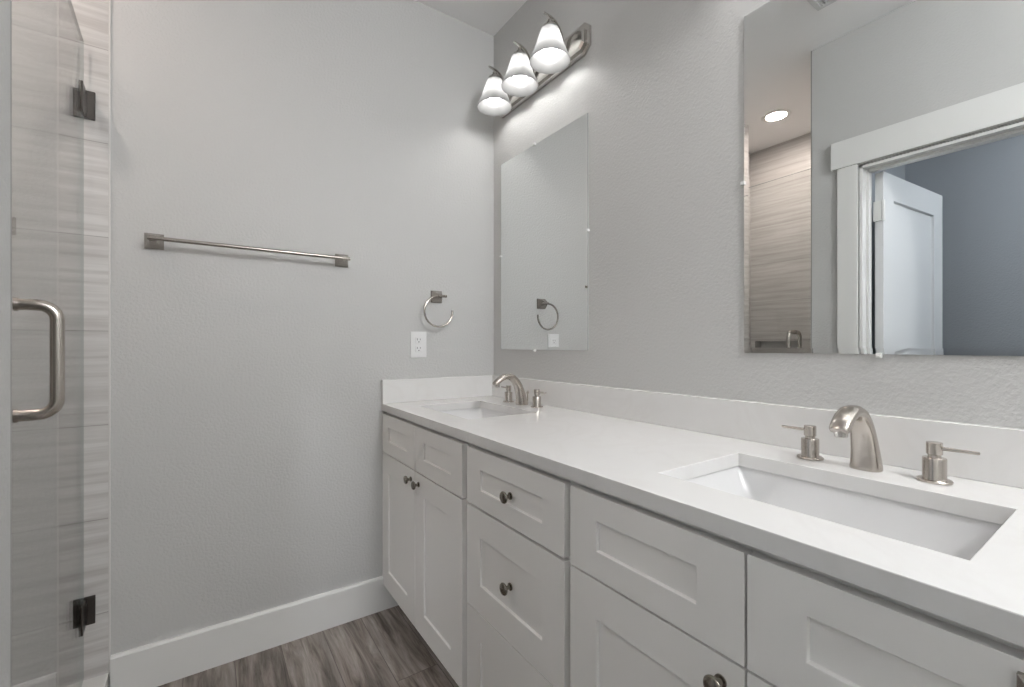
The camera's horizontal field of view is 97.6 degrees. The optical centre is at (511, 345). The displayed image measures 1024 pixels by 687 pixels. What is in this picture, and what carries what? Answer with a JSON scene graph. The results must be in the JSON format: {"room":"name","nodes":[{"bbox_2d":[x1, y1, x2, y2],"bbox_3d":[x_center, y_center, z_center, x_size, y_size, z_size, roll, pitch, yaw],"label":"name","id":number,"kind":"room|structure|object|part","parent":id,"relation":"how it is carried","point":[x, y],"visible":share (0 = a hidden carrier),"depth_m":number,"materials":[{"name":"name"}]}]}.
{"room":"bathroom","nodes":[
{"label":"bathroom","id":0,"kind":"room"},
{"bbox_2d":[0,0,9,686],"bbox_3d":[-0.177,-0.213,-0.316,0.114,2.743,2.480,0,0,-34],"label":"wall","id":1,"kind":"structure","parent":0,"point":[4,4],"depth_m":0.72,"materials":[{"name":"grey tile"}]},
{"bbox_2d":[12,0,95,686],"bbox_3d":[-1.109,0.046,1.081,0.141,2.013,0.856,0,0,-37],"label":"shower door","id":2,"kind":"structure","parent":1,"relation":"attached to","point":[77,611],"depth_m":1.26,"materials":[{"name":"clear glass"}]},
{"bbox_3d":[-0.905,0.026,0.809,0.141,0.228,0.025,0,0,-37],"label":"handle","id":3,"kind":"part","parent":2,"relation":"part of","materials":[{"name":"silver metal"}]},
{"bbox_3d":[-1.105,0.046,1.076,0.008,2.013,0.842,0,0,-37],"label":"glass panel","id":4,"kind":"part","parent":2,"relation":"part of","materials":[{"name":"grey"}]},
{"bbox_3d":[-1.337,0.846,1.388,0.018,0.090,0.052,0,0,-37],"label":"clamp plate","id":5,"kind":"part","parent":2,"relation":"part of","materials":[{"name":"grey metal"}]},
{"bbox_3d":[-1.337,-0.767,1.388,0.018,0.090,0.052,0,0,-37],"label":"clamp plate","id":6,"kind":"part","parent":2,"relation":"part of","materials":[{"name":"grey metal"}]},
{"bbox_2d":[82,673,108,686],"bbox_3d":[-1.122,1.111,1.069,0.125,0.094,0.861,0,0,-34],"label":"trim","id":7,"kind":"structure","parent":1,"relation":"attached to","point":[102,680],"depth_m":1.42,"materials":[{"name":"white stone"}]},
{"bbox_2d":[12,0,493,686],"bbox_3d":[-1.257,-0.213,1.561,2.750,2.743,0.103,0,0,-34],"label":"wall","id":8,"kind":"structure","parent":0,"point":[246,405],"depth_m":1.66,"materials":[{"name":"grey paint"}]},
{"bbox_2d":[109,0,110,671],"bbox_3d":[-1.312,-0.260,1.461,0.004,2.650,0.004,0,0,-34],"label":"trim","id":9,"kind":"structure","parent":8,"relation":"attached to","point":[109,0],"depth_m":1.46,"materials":[{"name":"silver metal"}]},
{"bbox_2d":[144,233,350,267],"bbox_3d":[-0.947,-0.354,1.671,0.665,0.052,0.069,0,0,-34],"label":"towel bar","id":10,"kind":"object","parent":8,"relation":"attached to","point":[151,241],"visible":1,"depth_m":1.59,"materials":[{"name":"silver metal"}]},
{"bbox_3d":[-1.203,-0.354,1.503,0.052,0.052,0.058,0,0,-34],"label":"post","id":11,"kind":"part","parent":10,"relation":"part of","materials":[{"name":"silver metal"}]},
{"bbox_3d":[-0.697,-0.354,1.849,0.052,0.052,0.058,0,0,-34],"label":"post","id":12,"kind":"part","parent":10,"relation":"part of","materials":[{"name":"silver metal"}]},
{"bbox_2d":[110,576,397,686],"bbox_3d":[-0.699,1.085,1.874,1.472,0.146,0.014,0,0,-34],"label":"baseboard","id":13,"kind":"structure","parent":8,"relation":"attached to","point":[162,662],"depth_m":1.66,"materials":[{"name":"white paint"}]},
{"bbox_2d":[410,331,425,357],"bbox_3d":[-0.430,-0.004,2.061,0.078,0.120,0.008,0,0,-34],"label":"wall outlet","id":14,"kind":"object","parent":8,"relation":"attached to","point":[417,339],"visible":1,"depth_m":2.06,"materials":[{"name":"white plastic"}]},
{"bbox_2d":[415,346,421,351],"bbox_3d":[-0.429,0.015,2.059,0.033,0.029,0.003,0,0,-34],"label":"receptacle","id":15,"kind":"object","parent":14,"relation":"attached to","point":[417,348],"depth_m":2.06,"materials":[{"name":"grey plastic"}]},
{"bbox_2d":[415,337,421,343],"bbox_3d":[-0.429,-0.024,2.059,0.033,0.029,0.003,0,0,-34],"label":"receptacle","id":16,"kind":"object","parent":14,"relation":"attached to","point":[418,340],"depth_m":2.06,"materials":[{"name":"grey plastic"}]},
{"bbox_2d":[423,291,452,327],"bbox_3d":[-0.351,-0.170,2.086,0.150,0.175,0.057,0,0,-34],"label":"towel ring","id":17,"kind":"object","parent":8,"relation":"attached to","point":[436,296],"visible":1,"depth_m":2.08,"materials":[{"name":"silver metal"}]},
{"bbox_3d":[-0.346,-0.229,2.096,0.056,0.056,0.046,0,0,-34],"label":"post","id":18,"kind":"part","parent":17,"relation":"part of","materials":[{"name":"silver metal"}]},
{"bbox_2d":[158,605,458,686],"bbox_3d":[-0.243,1.183,0.166,2.850,0.050,3.550,0,0,-34],"label":"floor","id":19,"kind":"structure","parent":0,"point":[383,648],"depth_m":1.63,"materials":[{"name":"brown wood"}]},
{"bbox_2d":[382,413,469,686],"bbox_3d":[-0.131,0.724,1.813,0.600,0.869,0.754,0,0,-34],"label":"vanity cabinet","id":20,"kind":"object","parent":19,"relation":"on","point":[424,469],"visible":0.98,"depth_m":1.57,"materials":[{"name":"white paint"}]},
{"bbox_3d":[-0.457,0.757,1.823,0.020,0.578,0.369,0,0,-34],"label":"door","id":21,"kind":"part","parent":20,"relation":"part of","materials":[{"name":"white paint"}]},
{"bbox_3d":[-0.393,0.505,1.688,0.026,0.031,0.031,0,0,-34],"label":"knob","id":22,"kind":"part","parent":20,"relation":"part of","materials":[{"name":"silver metal"}]},
{"bbox_3d":[-0.351,0.507,1.626,0.026,0.031,0.031,0,0,-34],"label":"knob","id":23,"kind":"part","parent":20,"relation":"part of","materials":[{"name":"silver metal"}]},
{"bbox_3d":[-0.333,0.671,1.676,0.019,0.764,0.754,0,0,-34],"label":"frame","id":24,"kind":"part","parent":20,"relation":"part of","materials":[{"name":"white paint"}]},
{"bbox_3d":[-0.247,0.757,1.515,0.020,0.578,0.369,0,0,-34],"label":"door","id":25,"kind":"part","parent":20,"relation":"part of","materials":[{"name":"white paint"}]},
{"bbox_2d":[381,375,1023,647],"bbox_3d":[0.227,0.218,1.310,0.582,0.135,1.990,0,0,-34],"label":"countertop","id":26,"kind":"structure","parent":20,"relation":"on","point":[638,447],"depth_m":0.91,"materials":[{"name":"white stone"}]},
{"bbox_2d":[440,407,511,419],"bbox_3d":[-0.147,0.355,1.803,0.340,0.138,0.476,0,0,-34],"label":"sink","id":27,"kind":"object","parent":26,"relation":"in","point":[470,413],"visible":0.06,"depth_m":2.01,"materials":[{"name":"white ceramic"}]},
{"bbox_2d":[492,373,545,407],"bbox_3d":[-0.001,0.186,1.902,0.181,0.136,0.329,0,0,-34],"label":"bathroom faucet","id":28,"kind":"object","parent":26,"relation":"on","point":[521,399],"visible":1,"depth_m":1.90,"materials":[{"name":"silver metal"}]},
{"bbox_3d":[-0.007,0.186,1.898,0.167,0.136,0.054,0,0,-34],"label":"spout","id":29,"kind":"part","parent":28,"relation":"part of","materials":[{"name":"silver metal"}]},
{"bbox_2d":[685,466,1001,560],"bbox_3d":[0.540,0.355,0.797,0.340,0.138,0.486,0,0,-34],"label":"sink","id":30,"kind":"object","parent":26,"relation":"in","point":[959,536],"visible":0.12,"depth_m":0.86,"materials":[{"name":"white ceramic"}]},
{"bbox_2d":[781,405,979,484],"bbox_3d":[0.687,0.186,0.894,0.181,0.136,0.329,0,0,-34],"label":"bathroom faucet","id":31,"kind":"object","parent":26,"relation":"on","point":[865,455],"visible":1,"depth_m":0.89,"materials":[{"name":"silver metal"}]},
{"bbox_3d":[0.653,0.191,1.039,0.007,0.007,0.051,0,0,-34],"label":"lever","id":32,"kind":"part","parent":31,"relation":"part of","materials":[{"name":"silver metal"}]},
{"bbox_3d":[0.681,0.186,0.890,0.167,0.136,0.054,0,0,-34],"label":"spout","id":33,"kind":"part","parent":31,"relation":"part of","materials":[{"name":"silver metal"}]},
{"bbox_3d":[0.810,0.191,0.810,0.007,0.007,0.051,0,0,-34],"label":"lever","id":34,"kind":"part","parent":31,"relation":"part of","materials":[{"name":"silver metal"}]},
{"bbox_2d":[467,443,574,686],"bbox_3d":[0.213,0.724,1.309,0.600,0.869,0.466,0,0,-34],"label":"vanity cabinet","id":35,"kind":"object","parent":19,"relation":"on","point":[518,513],"visible":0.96,"depth_m":1.12,"materials":[{"name":"white paint"}]},
{"bbox_3d":[-0.015,0.384,1.134,0.026,0.031,0.031,0,0,-34],"label":"knob","id":36,"kind":"part","parent":35,"relation":"part of","materials":[{"name":"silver metal"}]},
{"bbox_3d":[-0.015,0.615,1.134,0.026,0.031,0.031,0,0,-34],"label":"knob","id":37,"kind":"part","parent":35,"relation":"part of","materials":[{"name":"silver metal"}]},
{"bbox_3d":[-0.002,0.905,1.157,0.020,0.282,0.438,0,0,-34],"label":"drawer","id":38,"kind":"part","parent":35,"relation":"part of","materials":[{"name":"white paint"}]},
{"bbox_3d":[-0.002,0.380,1.157,0.020,0.162,0.438,0,0,-34],"label":"drawer","id":39,"kind":"part","parent":35,"relation":"part of","materials":[{"name":"white paint"}]},
{"bbox_3d":[0.012,0.671,1.171,0.019,0.764,0.466,0,0,-34],"label":"frame","id":40,"kind":"part","parent":35,"relation":"part of","materials":[{"name":"white paint"}]},
{"bbox_2d":[570,482,1023,686],"bbox_3d":[0.558,0.724,0.803,0.600,0.869,0.755,0,0,-34],"label":"vanity cabinet","id":41,"kind":"object","parent":19,"relation":"on","point":[657,599],"visible":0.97,"depth_m":0.67,"materials":[{"name":"white paint"}]},
{"bbox_3d":[0.238,0.757,0.805,0.020,0.578,0.373,0,0,-34],"label":"door","id":42,"kind":"part","parent":41,"relation":"part of","materials":[{"name":"white paint"}]},
{"bbox_3d":[0.304,0.505,0.668,0.026,0.031,0.031,0,0,-34],"label":"knob","id":43,"kind":"part","parent":41,"relation":"part of","materials":[{"name":"silver metal"}]},
{"bbox_3d":[0.447,0.757,0.499,0.020,0.578,0.361,0,0,-34],"label":"door","id":44,"kind":"part","parent":41,"relation":"part of","materials":[{"name":"white paint"}]},
{"bbox_2d":[1016,671,1023,686],"bbox_3d":[0.489,0.335,0.402,0.020,0.050,0.050,0,0,-34],"label":"paper holder","id":45,"kind":"object","parent":41,"relation":"attached to","point":[1019,675],"visible":1,"depth_m":0.42,"materials":[{"name":"silver metal"}]},
{"bbox_2d":[416,0,526,35],"bbox_3d":[-0.243,-1.610,0.166,2.850,0.050,3.550,0,0,-34],"label":"ceiling","id":46,"kind":"structure","parent":0,"point":[488,16],"depth_m":2.12,"materials":[{"name":"white paint"}]},
{"bbox_2d":[494,0,1023,428],"bbox_3d":[0.892,-0.213,0.941,0.100,2.743,3.550,0,0,-34],"label":"wall","id":47,"kind":"structure","parent":0,"point":[659,84],"depth_m":1.43,"materials":[{"name":"grey paint"}]},
{"bbox_2d":[478,11,590,117],"bbox_3d":[0.045,-1.200,1.926,0.187,0.183,0.644,0,0,-34],"label":"vanity light","id":48,"kind":"object","parent":47,"relation":"attached to","point":[552,55],"visible":1,"depth_m":1.86,"materials":[{"name":"white glass"}]},
{"bbox_2d":[488,71,500,77],"bbox_3d":[-0.081,-1.250,2.086,0.070,0.046,0.070,0,0,-34],"label":"socket","id":49,"kind":"object","parent":48,"relation":"attached to","point":[495,74],"depth_m":2.06,"materials":[{"name":"silver metal"}]},
{"bbox_3d":[-0.081,-1.171,2.086,0.059,0.084,0.059,0,0,-34],"label":"bulb","id":50,"kind":"part","parent":48,"relation":"part of","materials":[{"name":"white glass"}]},
{"bbox_3d":[-0.081,-1.172,2.086,0.159,0.126,0.159,0,0,-34],"label":"lamp shade","id":51,"kind":"part","parent":48,"relation":"part of","materials":[{"name":"white glass"}]},
{"bbox_3d":[-0.060,-1.229,2.100,0.115,0.126,0.017,0,0,-34],"label":"arm","id":52,"kind":"part","parent":48,"relation":"part of","materials":[{"name":"silver metal"}]},
{"bbox_2d":[513,47,525,53],"bbox_3d":[0.034,-1.250,1.918,0.070,0.046,0.070,0,0,-34],"label":"socket","id":53,"kind":"object","parent":48,"relation":"attached to","point":[521,50],"depth_m":1.89,"materials":[{"name":"silver metal"}]},
{"bbox_3d":[0.034,-1.172,1.918,0.159,0.126,0.159,0,0,-34],"label":"lamp shade","id":54,"kind":"part","parent":48,"relation":"part of","materials":[{"name":"white glass"}]},
{"bbox_3d":[0.034,-1.171,1.918,0.059,0.084,0.059,0,0,-34],"label":"bulb","id":55,"kind":"part","parent":48,"relation":"part of","materials":[{"name":"white glass"}]},
{"bbox_3d":[0.054,-1.229,1.932,0.115,0.126,0.017,0,0,-34],"label":"arm","id":56,"kind":"part","parent":48,"relation":"part of","materials":[{"name":"silver metal"}]},
{"bbox_3d":[0.105,-1.187,1.967,0.014,0.088,0.612,0,0,-34],"label":"plate","id":57,"kind":"part","parent":48,"relation":"part of","materials":[{"name":"silver metal"}]},
{"bbox_2d":[543,18,556,24],"bbox_3d":[0.148,-1.250,1.750,0.070,0.046,0.070,0,0,-34],"label":"socket","id":58,"kind":"object","parent":48,"relation":"attached to","point":[551,21],"depth_m":1.73,"materials":[{"name":"silver metal"}]},
{"bbox_3d":[0.148,-1.172,1.750,0.159,0.126,0.159,0,0,-34],"label":"lamp shade","id":59,"kind":"part","parent":48,"relation":"part of","materials":[{"name":"white glass"}]},
{"bbox_3d":[0.148,-1.171,1.750,0.059,0.084,0.059,0,0,-34],"label":"bulb","id":60,"kind":"part","parent":48,"relation":"part of","materials":[{"name":"white glass"}]},
{"bbox_3d":[0.169,-1.229,1.764,0.115,0.126,0.017,0,0,-34],"label":"arm","id":61,"kind":"part","parent":48,"relation":"part of","materials":[{"name":"silver metal"}]},
{"bbox_2d":[499,113,589,351],"bbox_3d":[0.117,-0.439,1.975,0.014,0.932,0.625,0,0,-34],"label":"wall mirror","id":62,"kind":"object","parent":47,"relation":"attached to","point":[544,255],"visible":1,"depth_m":1.93,"materials":[{"name":"silver mirror"}]},
{"bbox_2d":[492,375,1023,488],"bbox_3d":[0.459,0.203,1.468,0.020,0.104,1.990,0,0,-34],"label":"backsplash","id":63,"kind":"structure","parent":47,"relation":"attached to","point":[901,440],"depth_m":1.11,"materials":[{"name":"white stone"}]},
{"bbox_2d":[740,0,1023,357],"bbox_3d":[0.803,-0.439,0.970,0.014,0.932,0.625,0,0,-34],"label":"wall mirror","id":64,"kind":"object","parent":47,"relation":"attached to","point":[883,183],"visible":1,"depth_m":0.97,"materials":[{"name":"clear mirror"}]},
{"bbox_3d":[-1.322,-0.214,0.346,1.031,2.743,0.095,0,0,-34],"label":"wall partition","id":65,"kind":"structure","parent":0,"visible":0},
{"bbox_2d":[10,0,11,686],"bbox_3d":[-0.878,-0.260,0.711,0.114,2.650,0.006,0,0,-34],"label":"trim","id":66,"kind":"structure","parent":65,"relation":"attached to","point":[10,0],"depth_m":0.74,"materials":[{"name":"grey metal"}]}
]}

